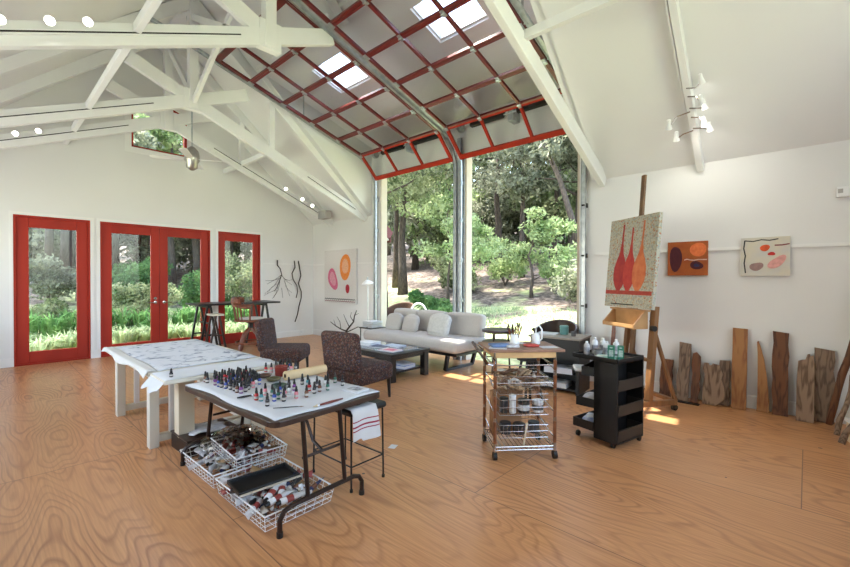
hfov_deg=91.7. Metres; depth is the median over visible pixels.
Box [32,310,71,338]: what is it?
clump
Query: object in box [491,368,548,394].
wire basket
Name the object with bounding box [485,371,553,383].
wire shelf
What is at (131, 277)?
shrub
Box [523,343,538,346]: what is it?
folded cloth
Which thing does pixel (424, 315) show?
cushion
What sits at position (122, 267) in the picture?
shrub
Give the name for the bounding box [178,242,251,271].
oak tree
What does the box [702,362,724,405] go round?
leaning board
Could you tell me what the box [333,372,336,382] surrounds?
ink bottle
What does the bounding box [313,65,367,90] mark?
window
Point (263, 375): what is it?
dish
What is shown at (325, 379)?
ink bottle
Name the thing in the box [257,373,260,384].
ink bottle
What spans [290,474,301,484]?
paint tube
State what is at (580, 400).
tray
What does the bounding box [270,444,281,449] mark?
paint tube
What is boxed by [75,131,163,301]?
oak tree
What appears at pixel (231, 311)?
clump
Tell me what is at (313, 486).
paint tube
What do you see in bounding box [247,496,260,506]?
paint tube
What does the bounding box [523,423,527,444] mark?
wooden dowel
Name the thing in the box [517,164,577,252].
oak tree
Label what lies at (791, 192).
wall
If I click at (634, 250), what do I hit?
abstract painting
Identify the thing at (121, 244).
oak tree
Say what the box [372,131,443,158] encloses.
spring
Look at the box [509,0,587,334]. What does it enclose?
door track
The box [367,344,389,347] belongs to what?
magazine
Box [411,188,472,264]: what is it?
oak tree
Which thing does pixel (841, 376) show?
leaning board
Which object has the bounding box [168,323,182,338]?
clump
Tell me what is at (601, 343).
paint bottle
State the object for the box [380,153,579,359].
trim
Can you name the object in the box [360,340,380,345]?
book
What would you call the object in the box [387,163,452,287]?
oak tree
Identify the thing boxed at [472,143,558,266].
oak tree
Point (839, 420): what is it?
leaning board
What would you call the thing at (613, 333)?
leaning board
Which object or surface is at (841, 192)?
wall sensor
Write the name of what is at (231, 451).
paint tube
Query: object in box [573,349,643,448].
trolley
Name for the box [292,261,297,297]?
branch
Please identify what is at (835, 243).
trim
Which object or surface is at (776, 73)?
ceiling
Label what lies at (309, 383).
ink bottle
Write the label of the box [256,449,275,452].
paint tube
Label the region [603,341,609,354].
paint bottle
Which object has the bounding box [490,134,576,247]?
oak tree
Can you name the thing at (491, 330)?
round table
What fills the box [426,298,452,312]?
shrub
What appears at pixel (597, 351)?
glass jar
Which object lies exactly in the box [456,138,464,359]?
trim
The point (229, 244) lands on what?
oak tree
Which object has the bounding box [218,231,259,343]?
door
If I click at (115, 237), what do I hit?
oak tree
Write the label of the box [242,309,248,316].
clump
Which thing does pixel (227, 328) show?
clump
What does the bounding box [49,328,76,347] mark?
clump
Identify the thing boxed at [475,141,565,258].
oak tree
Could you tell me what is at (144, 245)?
oak tree
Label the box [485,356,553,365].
wire shelf
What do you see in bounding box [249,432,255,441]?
paint tube
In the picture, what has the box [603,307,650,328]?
tray
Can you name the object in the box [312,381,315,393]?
ink bottle
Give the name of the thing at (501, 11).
roof truss
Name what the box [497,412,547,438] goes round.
wire basket
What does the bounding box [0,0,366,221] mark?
roof truss
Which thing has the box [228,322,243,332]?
clump
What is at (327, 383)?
ink bottle
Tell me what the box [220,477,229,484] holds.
paint tube
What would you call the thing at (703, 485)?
floor
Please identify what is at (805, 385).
leaning board
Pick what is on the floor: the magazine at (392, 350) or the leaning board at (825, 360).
the leaning board at (825, 360)
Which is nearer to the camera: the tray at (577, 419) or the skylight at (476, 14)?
the tray at (577, 419)
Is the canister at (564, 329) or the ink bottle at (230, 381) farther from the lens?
the canister at (564, 329)
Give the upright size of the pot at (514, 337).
0.185 m
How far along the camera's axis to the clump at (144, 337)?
9.08 m
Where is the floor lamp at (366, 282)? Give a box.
[362,277,372,329]
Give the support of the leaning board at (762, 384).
on the floor
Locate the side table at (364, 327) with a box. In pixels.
[360,327,385,340]
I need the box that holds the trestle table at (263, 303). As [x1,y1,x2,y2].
[186,300,279,345]
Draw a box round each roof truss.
[0,0,348,56]
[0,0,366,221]
[0,48,332,226]
[483,0,605,186]
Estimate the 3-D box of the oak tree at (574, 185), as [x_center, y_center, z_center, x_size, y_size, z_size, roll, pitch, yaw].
[7.576,-5.988,21.295,6.603,10.307,4.866,0,1,-17]
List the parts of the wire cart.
push handle, post, post, frame, post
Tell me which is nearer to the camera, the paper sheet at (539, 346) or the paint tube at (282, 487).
the paint tube at (282, 487)
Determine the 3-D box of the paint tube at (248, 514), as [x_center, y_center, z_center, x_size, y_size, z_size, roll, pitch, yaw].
[-0.995,1.314,2.414,0.034,0.067,0.152,0,1,17]
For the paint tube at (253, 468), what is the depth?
2.83 m
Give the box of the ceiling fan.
[149,16,232,170]
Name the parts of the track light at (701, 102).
arm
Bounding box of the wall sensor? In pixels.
[836,186,849,197]
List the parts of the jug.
handle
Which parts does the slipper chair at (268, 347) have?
backrest, seat, leg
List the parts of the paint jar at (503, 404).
lid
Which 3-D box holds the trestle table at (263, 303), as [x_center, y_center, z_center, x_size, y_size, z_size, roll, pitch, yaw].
[-3.952,0.852,8.576,0.720,0.933,1.640,1,1,43]
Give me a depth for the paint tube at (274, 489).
2.46 m
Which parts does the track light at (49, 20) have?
bulb, bulb, bulb, rail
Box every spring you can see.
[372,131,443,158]
[456,95,562,132]
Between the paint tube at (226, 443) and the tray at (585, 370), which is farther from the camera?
the tray at (585, 370)
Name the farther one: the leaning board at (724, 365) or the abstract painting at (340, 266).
the abstract painting at (340, 266)
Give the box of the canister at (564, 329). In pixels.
[560,325,568,334]
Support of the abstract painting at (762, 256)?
attached to the wall at (791, 192)
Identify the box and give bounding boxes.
[170,418,235,457]
[318,210,330,219]
[844,417,849,441]
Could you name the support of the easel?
on the floor
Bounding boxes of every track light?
[0,14,240,36]
[0,102,153,118]
[0,124,128,141]
[213,147,318,213]
[307,176,355,209]
[665,73,713,141]
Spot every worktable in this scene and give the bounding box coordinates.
[105,339,260,448]
[150,358,274,451]
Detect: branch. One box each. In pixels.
[267,260,291,298]
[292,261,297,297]
[295,261,301,321]
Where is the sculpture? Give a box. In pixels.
[331,310,366,331]
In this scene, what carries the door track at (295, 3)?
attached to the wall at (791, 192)
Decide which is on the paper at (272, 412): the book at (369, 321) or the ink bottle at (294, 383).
the ink bottle at (294, 383)
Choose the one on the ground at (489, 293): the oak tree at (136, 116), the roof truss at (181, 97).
the oak tree at (136, 116)
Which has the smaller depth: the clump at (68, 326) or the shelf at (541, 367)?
the shelf at (541, 367)
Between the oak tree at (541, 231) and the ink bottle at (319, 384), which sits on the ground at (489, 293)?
the oak tree at (541, 231)
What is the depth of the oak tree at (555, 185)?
17.73 m
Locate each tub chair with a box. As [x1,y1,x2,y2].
[387,302,414,315]
[532,319,577,333]
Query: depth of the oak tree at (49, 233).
14.75 m
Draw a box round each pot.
[274,365,287,376]
[507,323,521,344]
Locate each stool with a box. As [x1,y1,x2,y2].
[205,313,226,347]
[312,399,385,492]
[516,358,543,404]
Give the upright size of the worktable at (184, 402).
0.650 m
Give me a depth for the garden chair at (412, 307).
9.32 m
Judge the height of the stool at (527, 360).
0.538 m
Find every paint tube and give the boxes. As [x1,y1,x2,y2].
[187,458,206,470]
[194,447,206,456]
[205,448,221,458]
[205,457,215,462]
[208,443,213,452]
[209,463,216,471]
[216,455,228,459]
[218,430,229,439]
[218,465,229,477]
[219,458,231,462]
[220,437,231,448]
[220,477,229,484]
[220,487,230,494]
[221,463,231,468]
[222,439,237,447]
[227,447,245,454]
[231,448,247,462]
[232,442,247,448]
[236,497,248,506]
[242,495,259,501]
[243,433,256,442]
[243,458,255,470]
[244,496,263,519]
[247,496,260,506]
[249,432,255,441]
[250,465,263,471]
[251,445,270,448]
[252,440,267,452]
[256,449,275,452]
[257,491,266,496]
[259,503,268,514]
[259,509,277,519]
[263,484,279,503]
[264,488,293,507]
[267,504,286,508]
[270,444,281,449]
[276,490,304,505]
[278,482,286,493]
[285,477,296,489]
[286,489,297,504]
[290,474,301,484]
[292,483,302,487]
[300,470,312,477]
[310,477,323,490]
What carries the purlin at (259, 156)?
attached to the roof truss at (167, 120)
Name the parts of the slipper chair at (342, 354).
backrest, seat, leg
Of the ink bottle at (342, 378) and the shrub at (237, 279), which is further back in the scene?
the shrub at (237, 279)
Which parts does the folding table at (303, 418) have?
leg, leg, leg, leg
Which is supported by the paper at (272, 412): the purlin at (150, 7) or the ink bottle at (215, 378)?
the ink bottle at (215, 378)
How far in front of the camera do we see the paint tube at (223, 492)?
2.61 m
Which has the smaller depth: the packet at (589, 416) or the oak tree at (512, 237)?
the packet at (589, 416)
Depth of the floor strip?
4.71 m
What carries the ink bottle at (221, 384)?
on the paper at (272, 412)
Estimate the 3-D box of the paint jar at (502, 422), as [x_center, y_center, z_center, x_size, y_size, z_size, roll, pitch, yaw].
[0.656,1.175,3.372,0.093,0.091,0.091,1,1,43]
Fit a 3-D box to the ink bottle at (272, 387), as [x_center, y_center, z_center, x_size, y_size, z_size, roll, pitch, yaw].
[-1.024,0.715,2.768,0.027,0.083,0.028,0,1,-20]
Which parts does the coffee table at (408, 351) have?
leg, leg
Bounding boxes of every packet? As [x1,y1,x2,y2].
[573,364,588,371]
[582,412,593,421]
[583,392,593,398]
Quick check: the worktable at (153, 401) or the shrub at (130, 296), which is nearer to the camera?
the worktable at (153, 401)
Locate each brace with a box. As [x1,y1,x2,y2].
[167,48,186,86]
[192,14,229,25]
[193,13,232,103]
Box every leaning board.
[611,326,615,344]
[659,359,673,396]
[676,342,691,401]
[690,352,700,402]
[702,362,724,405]
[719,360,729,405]
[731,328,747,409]
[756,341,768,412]
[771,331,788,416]
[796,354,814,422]
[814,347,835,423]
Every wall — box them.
[0,48,312,358]
[313,86,849,409]
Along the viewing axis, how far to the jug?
3.47 m
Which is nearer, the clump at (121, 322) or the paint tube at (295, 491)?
the paint tube at (295, 491)
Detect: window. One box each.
[125,110,190,161]
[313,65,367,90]
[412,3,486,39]
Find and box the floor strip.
[678,400,699,405]
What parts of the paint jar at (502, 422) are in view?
lid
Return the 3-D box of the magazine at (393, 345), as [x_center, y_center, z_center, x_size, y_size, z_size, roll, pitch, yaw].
[-0.468,0.944,6.276,0.297,0.014,0.226,1,1,37]
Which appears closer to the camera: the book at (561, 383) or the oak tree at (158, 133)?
the book at (561, 383)
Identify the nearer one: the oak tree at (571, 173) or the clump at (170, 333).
the clump at (170, 333)
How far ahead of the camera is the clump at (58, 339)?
7.70 m
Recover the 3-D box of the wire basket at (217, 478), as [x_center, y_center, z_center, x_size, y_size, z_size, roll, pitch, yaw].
[-0.976,1.328,2.658,0.668,0.100,0.469,1,1,42]
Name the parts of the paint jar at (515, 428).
lid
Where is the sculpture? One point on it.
(353, 319)
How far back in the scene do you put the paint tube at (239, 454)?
2.86 m
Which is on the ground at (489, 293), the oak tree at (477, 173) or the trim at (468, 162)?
the oak tree at (477, 173)
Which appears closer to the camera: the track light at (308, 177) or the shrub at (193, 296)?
the track light at (308, 177)
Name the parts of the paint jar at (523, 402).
lid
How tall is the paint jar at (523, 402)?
0.106 m
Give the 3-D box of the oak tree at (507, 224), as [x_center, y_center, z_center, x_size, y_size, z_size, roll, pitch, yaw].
[3.836,-3.989,25.394,6.000,5.638,5.955,0,1,-12]
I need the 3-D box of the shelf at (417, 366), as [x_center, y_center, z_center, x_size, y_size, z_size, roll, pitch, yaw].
[-0.609,1.236,6.231,0.980,0.025,0.660,1,1,43]
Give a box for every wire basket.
[179,433,277,488]
[210,426,287,470]
[215,456,333,531]
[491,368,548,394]
[497,389,547,415]
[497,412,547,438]
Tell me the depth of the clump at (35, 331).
8.67 m
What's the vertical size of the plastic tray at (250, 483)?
0.024 m
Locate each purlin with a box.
[63,0,162,144]
[223,153,264,173]
[524,0,620,40]
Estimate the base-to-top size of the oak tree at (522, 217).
9.265 m
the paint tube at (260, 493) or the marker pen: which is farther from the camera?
the marker pen
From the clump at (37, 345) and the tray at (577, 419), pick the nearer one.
the tray at (577, 419)
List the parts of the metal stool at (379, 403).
leg, leg, leg, seat, leg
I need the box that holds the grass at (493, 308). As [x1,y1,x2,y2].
[472,304,576,353]
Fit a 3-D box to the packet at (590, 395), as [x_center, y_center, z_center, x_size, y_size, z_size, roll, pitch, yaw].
[1.518,1.043,3.758,0.130,0.071,0.233,1,1,31]
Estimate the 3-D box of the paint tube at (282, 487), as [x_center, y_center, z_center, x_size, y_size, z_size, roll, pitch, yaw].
[-0.879,1.266,2.532,0.056,0.044,0.181,0,1,-16]
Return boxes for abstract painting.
[324,248,357,303]
[605,212,662,309]
[668,241,707,275]
[741,236,790,275]
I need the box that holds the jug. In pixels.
[531,325,542,343]
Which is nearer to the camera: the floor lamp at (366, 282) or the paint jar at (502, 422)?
the paint jar at (502, 422)
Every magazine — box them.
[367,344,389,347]
[377,348,402,352]
[384,343,405,347]
[396,360,414,365]
[537,331,559,334]
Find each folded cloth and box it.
[488,343,509,347]
[506,344,519,347]
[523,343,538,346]
[595,354,616,359]
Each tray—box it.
[227,462,300,497]
[573,349,643,364]
[573,410,593,431]
[576,389,593,407]
[581,360,593,375]
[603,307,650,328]
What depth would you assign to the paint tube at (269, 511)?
2.41 m
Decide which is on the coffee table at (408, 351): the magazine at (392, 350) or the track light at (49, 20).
the magazine at (392, 350)
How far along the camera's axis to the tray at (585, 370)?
3.62 m
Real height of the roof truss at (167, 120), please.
3.157 m
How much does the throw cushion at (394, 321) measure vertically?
0.342 m
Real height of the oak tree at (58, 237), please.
5.457 m
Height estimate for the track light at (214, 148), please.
1.019 m
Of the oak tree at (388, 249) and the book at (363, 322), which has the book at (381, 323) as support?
the book at (363, 322)
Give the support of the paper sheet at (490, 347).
on the wire cart
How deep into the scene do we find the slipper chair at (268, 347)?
5.85 m
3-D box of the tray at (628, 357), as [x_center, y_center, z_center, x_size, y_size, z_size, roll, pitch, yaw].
[1.627,0.646,3.677,0.399,0.041,0.437,0,1,-33]
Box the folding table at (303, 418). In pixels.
[180,371,379,538]
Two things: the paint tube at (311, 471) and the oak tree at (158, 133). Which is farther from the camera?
the oak tree at (158, 133)
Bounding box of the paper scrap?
[388,444,397,448]
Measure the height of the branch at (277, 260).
0.911 m
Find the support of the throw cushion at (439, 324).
on the sofa
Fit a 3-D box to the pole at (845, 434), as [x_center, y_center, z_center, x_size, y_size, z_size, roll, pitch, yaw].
[3.683,0.996,3.450,0.357,0.744,0.071,0,1,17]
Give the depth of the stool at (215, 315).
7.78 m
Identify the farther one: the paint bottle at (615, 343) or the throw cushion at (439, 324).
the throw cushion at (439, 324)
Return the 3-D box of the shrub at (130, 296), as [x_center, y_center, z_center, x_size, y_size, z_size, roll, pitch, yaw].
[-7.429,0.560,10.784,2.003,1.249,1.548,0,1,-32]
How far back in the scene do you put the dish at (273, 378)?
3.18 m
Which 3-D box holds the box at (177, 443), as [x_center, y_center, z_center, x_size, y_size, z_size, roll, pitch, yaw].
[-1.846,1.302,3.491,0.401,0.140,0.430,1,1,41]
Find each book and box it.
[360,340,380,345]
[363,320,382,322]
[363,322,381,324]
[363,323,382,325]
[363,325,382,327]
[396,363,415,369]
[540,377,571,388]
[544,363,575,374]
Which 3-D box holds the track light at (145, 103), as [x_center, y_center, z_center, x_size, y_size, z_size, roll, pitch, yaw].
[-4.871,-2.092,5.079,0.124,1.145,2.664,1,1,43]
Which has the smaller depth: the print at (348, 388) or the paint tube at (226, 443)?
the print at (348, 388)
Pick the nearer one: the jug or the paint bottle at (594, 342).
the jug
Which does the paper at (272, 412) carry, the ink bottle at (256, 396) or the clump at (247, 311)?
the ink bottle at (256, 396)
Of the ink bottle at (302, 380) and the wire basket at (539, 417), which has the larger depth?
the wire basket at (539, 417)
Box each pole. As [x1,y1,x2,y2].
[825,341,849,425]
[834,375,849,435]
[838,424,849,444]
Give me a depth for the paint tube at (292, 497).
2.41 m
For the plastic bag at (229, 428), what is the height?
0.154 m
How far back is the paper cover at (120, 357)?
3.84 m
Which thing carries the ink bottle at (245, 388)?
on the paper at (272, 412)
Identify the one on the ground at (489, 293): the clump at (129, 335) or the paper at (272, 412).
the clump at (129, 335)
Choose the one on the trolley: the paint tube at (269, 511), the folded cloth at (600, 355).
the folded cloth at (600, 355)
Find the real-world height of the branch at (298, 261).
1.507 m
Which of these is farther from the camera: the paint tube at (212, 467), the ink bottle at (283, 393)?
the paint tube at (212, 467)
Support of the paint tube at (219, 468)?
in the wire basket at (180, 450)
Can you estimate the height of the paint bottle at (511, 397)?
0.146 m
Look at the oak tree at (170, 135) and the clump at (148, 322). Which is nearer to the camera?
the clump at (148, 322)
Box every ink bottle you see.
[205,372,208,382]
[213,374,216,385]
[219,376,223,387]
[224,377,227,388]
[229,378,232,389]
[232,379,235,390]
[235,381,238,392]
[239,381,242,393]
[243,380,247,391]
[251,376,254,387]
[254,387,258,400]
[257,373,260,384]
[259,388,263,401]
[263,383,266,395]
[265,393,269,406]
[270,384,273,396]
[272,388,276,401]
[276,386,279,398]
[282,389,285,401]
[287,382,290,394]
[292,379,295,390]
[294,386,298,398]
[300,373,303,384]
[304,385,308,397]
[307,379,310,390]
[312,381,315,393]
[318,380,321,391]
[323,375,326,386]
[326,378,329,390]
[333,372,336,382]
[341,374,343,385]
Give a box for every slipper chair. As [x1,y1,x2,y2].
[254,318,309,368]
[321,330,391,396]
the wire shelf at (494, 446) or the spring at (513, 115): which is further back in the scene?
the spring at (513, 115)
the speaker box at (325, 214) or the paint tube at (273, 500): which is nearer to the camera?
the paint tube at (273, 500)
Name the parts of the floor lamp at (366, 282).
lamp shade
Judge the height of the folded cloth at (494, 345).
0.027 m
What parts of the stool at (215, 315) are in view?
seat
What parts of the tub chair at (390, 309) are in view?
rail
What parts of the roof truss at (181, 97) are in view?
king post, web post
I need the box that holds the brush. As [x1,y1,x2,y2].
[313,398,342,406]
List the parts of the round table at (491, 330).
leg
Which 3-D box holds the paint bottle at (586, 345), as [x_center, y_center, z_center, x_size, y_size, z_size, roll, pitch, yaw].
[1.478,0.585,3.766,0.053,0.117,0.052,1,1,43]
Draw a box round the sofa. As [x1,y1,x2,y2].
[363,308,485,370]
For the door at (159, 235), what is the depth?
8.02 m
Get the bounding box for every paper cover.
[101,347,156,377]
[141,358,278,392]
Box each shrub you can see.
[29,253,76,303]
[29,297,76,332]
[112,256,173,286]
[112,261,172,306]
[112,282,183,327]
[174,269,232,307]
[189,268,250,298]
[225,251,252,300]
[408,289,438,309]
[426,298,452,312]
[429,253,452,272]
[438,262,481,289]
[485,253,529,285]
[546,254,576,301]
[549,258,576,303]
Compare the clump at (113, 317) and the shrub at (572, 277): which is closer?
the clump at (113, 317)
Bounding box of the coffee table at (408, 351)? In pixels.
[361,340,429,383]
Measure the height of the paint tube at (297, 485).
0.071 m
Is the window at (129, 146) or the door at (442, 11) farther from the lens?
the window at (129, 146)
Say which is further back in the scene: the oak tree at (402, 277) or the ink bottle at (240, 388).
the oak tree at (402, 277)
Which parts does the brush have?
handle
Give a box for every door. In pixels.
[13,214,90,366]
[100,221,209,356]
[215,0,454,181]
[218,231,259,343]
[301,0,565,160]
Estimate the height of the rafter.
3.186 m
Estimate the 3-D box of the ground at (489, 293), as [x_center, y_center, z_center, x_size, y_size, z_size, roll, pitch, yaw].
[4.587,-3.801,28.443,92.000,10.197,76.000,1,1,43]
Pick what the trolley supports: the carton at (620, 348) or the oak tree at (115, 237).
the carton at (620, 348)
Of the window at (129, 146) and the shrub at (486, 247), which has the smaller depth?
the window at (129, 146)
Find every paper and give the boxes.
[186,369,379,420]
[188,419,227,435]
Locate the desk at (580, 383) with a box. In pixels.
[528,331,591,394]
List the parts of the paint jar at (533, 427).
lid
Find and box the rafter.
[664,0,703,171]
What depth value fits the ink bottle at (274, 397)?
2.65 m
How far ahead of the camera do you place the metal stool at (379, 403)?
2.94 m
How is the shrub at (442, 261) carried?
on the ground at (489, 293)
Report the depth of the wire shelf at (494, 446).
3.26 m
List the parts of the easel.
knob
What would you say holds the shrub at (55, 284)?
on the ground at (489, 293)
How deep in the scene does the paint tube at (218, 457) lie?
3.05 m
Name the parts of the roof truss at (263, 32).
king post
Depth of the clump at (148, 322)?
9.57 m
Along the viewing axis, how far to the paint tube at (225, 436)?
3.19 m
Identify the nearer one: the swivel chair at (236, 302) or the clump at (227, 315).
the swivel chair at (236, 302)
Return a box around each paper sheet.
[489,346,506,348]
[539,346,558,347]
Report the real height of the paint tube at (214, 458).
0.043 m
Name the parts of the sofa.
frame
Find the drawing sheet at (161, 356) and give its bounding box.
[116,339,256,370]
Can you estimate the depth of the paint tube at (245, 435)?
3.13 m
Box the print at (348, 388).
[347,387,363,390]
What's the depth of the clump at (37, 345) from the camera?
7.25 m
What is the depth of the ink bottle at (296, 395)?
2.71 m
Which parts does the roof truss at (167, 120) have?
king post, web post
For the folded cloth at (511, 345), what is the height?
0.025 m
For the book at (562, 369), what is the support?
on the desk at (580, 383)
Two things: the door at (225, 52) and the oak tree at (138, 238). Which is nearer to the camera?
the door at (225, 52)
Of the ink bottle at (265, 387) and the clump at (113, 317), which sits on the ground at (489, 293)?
the clump at (113, 317)
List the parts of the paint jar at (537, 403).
lid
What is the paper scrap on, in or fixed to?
on the floor
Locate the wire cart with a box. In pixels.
[471,341,564,459]
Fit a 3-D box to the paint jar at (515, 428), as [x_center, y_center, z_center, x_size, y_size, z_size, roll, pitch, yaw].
[0.766,1.180,3.370,0.103,0.081,0.101,1,1,43]
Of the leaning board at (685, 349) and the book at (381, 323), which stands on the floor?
the leaning board at (685, 349)
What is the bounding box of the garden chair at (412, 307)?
[411,302,426,309]
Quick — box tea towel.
[345,402,380,442]
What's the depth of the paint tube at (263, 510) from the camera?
2.42 m
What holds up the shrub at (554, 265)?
on the ground at (489, 293)
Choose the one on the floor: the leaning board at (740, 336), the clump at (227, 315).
the leaning board at (740, 336)
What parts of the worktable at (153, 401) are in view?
leg, post, leg, rail, post, rail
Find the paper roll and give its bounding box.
[283,364,326,380]
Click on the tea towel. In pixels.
(366, 424)
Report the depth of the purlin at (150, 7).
4.35 m
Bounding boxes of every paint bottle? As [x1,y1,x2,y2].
[509,395,515,413]
[584,341,589,353]
[592,337,597,353]
[599,338,604,352]
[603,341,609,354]
[613,339,618,353]
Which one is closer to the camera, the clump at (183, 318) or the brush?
the brush
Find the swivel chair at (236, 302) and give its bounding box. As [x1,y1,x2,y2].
[231,297,264,350]
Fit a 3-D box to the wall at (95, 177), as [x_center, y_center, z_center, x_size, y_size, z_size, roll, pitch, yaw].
[-5.274,-1.674,8.011,0.140,5.981,7.260,1,1,43]
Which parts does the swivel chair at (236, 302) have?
rail, leg, seat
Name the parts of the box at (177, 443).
lid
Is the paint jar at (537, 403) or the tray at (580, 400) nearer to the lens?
the paint jar at (537, 403)
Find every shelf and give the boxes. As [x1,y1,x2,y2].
[373,358,420,373]
[484,428,552,450]
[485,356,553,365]
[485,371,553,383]
[534,366,575,376]
[541,382,575,391]
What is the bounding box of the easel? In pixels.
[603,175,677,410]
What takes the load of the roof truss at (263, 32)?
attached to the ceiling
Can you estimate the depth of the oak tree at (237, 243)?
22.29 m
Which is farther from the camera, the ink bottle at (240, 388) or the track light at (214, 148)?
the track light at (214, 148)
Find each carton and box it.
[607,345,614,358]
[617,345,623,359]
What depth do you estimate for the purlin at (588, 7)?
3.69 m
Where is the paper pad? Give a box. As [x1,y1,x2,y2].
[341,385,368,393]
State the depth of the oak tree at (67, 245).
16.36 m
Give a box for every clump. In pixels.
[29,308,54,342]
[29,313,40,337]
[29,330,73,349]
[29,335,66,351]
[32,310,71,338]
[45,306,76,333]
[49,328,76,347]
[65,308,76,331]
[112,304,137,329]
[112,308,116,335]
[112,326,141,343]
[113,325,148,342]
[122,308,148,330]
[132,325,150,341]
[140,310,168,326]
[149,323,180,338]
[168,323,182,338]
[169,308,194,335]
[172,304,191,323]
[174,322,199,337]
[180,304,199,325]
[185,322,199,335]
[187,325,227,335]
[225,305,231,323]
[225,324,237,333]
[227,307,247,324]
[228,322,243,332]
[237,322,247,331]
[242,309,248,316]
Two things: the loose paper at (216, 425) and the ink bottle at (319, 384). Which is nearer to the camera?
the ink bottle at (319, 384)
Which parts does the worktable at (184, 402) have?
leg, rail, leg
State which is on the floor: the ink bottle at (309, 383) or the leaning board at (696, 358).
the leaning board at (696, 358)
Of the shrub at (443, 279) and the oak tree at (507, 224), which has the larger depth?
the oak tree at (507, 224)
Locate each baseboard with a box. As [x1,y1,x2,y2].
[0,329,312,367]
[313,329,849,423]
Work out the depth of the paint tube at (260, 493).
2.51 m
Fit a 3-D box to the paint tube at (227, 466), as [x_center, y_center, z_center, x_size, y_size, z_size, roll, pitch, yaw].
[-1.403,1.307,2.940,0.046,0.050,0.148,0,1,-1]
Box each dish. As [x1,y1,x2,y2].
[260,373,271,377]
[266,376,280,381]
[273,382,286,388]
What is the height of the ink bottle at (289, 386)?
0.083 m
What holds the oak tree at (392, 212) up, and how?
on the ground at (489, 293)
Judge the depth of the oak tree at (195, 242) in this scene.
16.46 m
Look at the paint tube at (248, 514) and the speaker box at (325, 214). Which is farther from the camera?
the speaker box at (325, 214)
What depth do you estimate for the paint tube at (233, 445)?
3.04 m
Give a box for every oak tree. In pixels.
[29,228,41,257]
[29,228,75,275]
[29,230,122,249]
[33,228,75,280]
[44,229,54,270]
[54,235,134,268]
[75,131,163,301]
[112,113,181,287]
[119,234,199,264]
[123,141,181,246]
[133,113,182,295]
[133,114,143,142]
[134,114,141,263]
[143,131,199,280]
[144,237,245,268]
[146,135,182,255]
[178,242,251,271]
[225,241,233,263]
[341,76,440,201]
[387,162,451,306]
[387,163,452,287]
[387,183,452,269]
[387,185,432,228]
[387,186,394,255]
[387,193,441,251]
[388,165,493,245]
[390,174,427,294]
[395,190,487,304]
[411,165,518,192]
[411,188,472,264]
[412,147,512,178]
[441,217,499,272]
[444,209,492,240]
[445,172,519,262]
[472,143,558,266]
[473,153,526,258]
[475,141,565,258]
[480,174,550,258]
[480,206,576,297]
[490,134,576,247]
[491,134,577,277]
[493,145,577,259]
[502,192,558,249]
[505,165,577,246]
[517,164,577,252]
[549,142,577,259]
[555,137,577,179]
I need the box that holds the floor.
[0,334,849,566]
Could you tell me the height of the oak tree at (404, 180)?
8.448 m
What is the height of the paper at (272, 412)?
0.004 m
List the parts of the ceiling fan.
blade, blade, motor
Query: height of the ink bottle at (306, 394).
0.083 m
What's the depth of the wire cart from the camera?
3.27 m
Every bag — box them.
[199,424,284,447]
[489,387,522,433]
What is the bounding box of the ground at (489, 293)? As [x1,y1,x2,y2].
[29,236,576,367]
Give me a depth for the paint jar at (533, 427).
3.36 m
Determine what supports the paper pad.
on the paper at (272, 412)
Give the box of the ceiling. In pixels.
[0,0,849,240]
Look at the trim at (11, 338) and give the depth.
7.33 m
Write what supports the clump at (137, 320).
on the ground at (489, 293)
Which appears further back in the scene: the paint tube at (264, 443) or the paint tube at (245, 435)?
the paint tube at (245, 435)
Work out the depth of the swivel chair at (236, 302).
7.74 m
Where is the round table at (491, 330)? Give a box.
[482,327,514,373]
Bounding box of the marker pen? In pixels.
[237,394,253,398]
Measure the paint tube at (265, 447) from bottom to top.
0.048 m
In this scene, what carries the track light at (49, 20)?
attached to the roof truss at (263, 32)
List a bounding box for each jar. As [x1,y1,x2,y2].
[499,396,507,412]
[500,420,510,434]
[510,333,518,344]
[512,421,524,434]
[518,397,529,413]
[528,420,538,432]
[532,398,543,412]
[594,347,601,354]
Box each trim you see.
[8,210,262,357]
[263,242,849,265]
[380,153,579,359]
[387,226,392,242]
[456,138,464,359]
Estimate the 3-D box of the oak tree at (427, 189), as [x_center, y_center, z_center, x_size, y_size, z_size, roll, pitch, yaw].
[-2.806,-3.832,17.394,6.772,9.501,6.716,1,1,43]
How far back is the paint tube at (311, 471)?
2.71 m
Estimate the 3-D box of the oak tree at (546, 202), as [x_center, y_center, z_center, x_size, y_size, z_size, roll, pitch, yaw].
[8.274,-5.627,22.860,7.614,8.685,5.025,0,1,-18]
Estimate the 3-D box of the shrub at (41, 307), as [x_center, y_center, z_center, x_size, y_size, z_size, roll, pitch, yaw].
[-8.593,0.753,9.440,1.174,0.922,0.942,0,1,20]
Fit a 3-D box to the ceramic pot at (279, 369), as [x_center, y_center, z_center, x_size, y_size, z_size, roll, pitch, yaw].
[-1.170,0.710,3.352,0.110,0.080,0.110,1,1,43]
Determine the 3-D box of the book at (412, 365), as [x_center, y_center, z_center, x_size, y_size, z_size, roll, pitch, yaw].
[-0.340,1.200,6.050,0.307,0.051,0.266,1,1,34]
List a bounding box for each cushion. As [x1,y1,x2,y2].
[385,313,403,329]
[402,314,419,331]
[417,310,447,330]
[427,313,451,335]
[447,312,485,336]
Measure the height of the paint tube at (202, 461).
0.074 m
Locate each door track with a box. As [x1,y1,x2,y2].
[138,9,378,319]
[287,0,457,358]
[296,0,463,359]
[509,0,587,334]

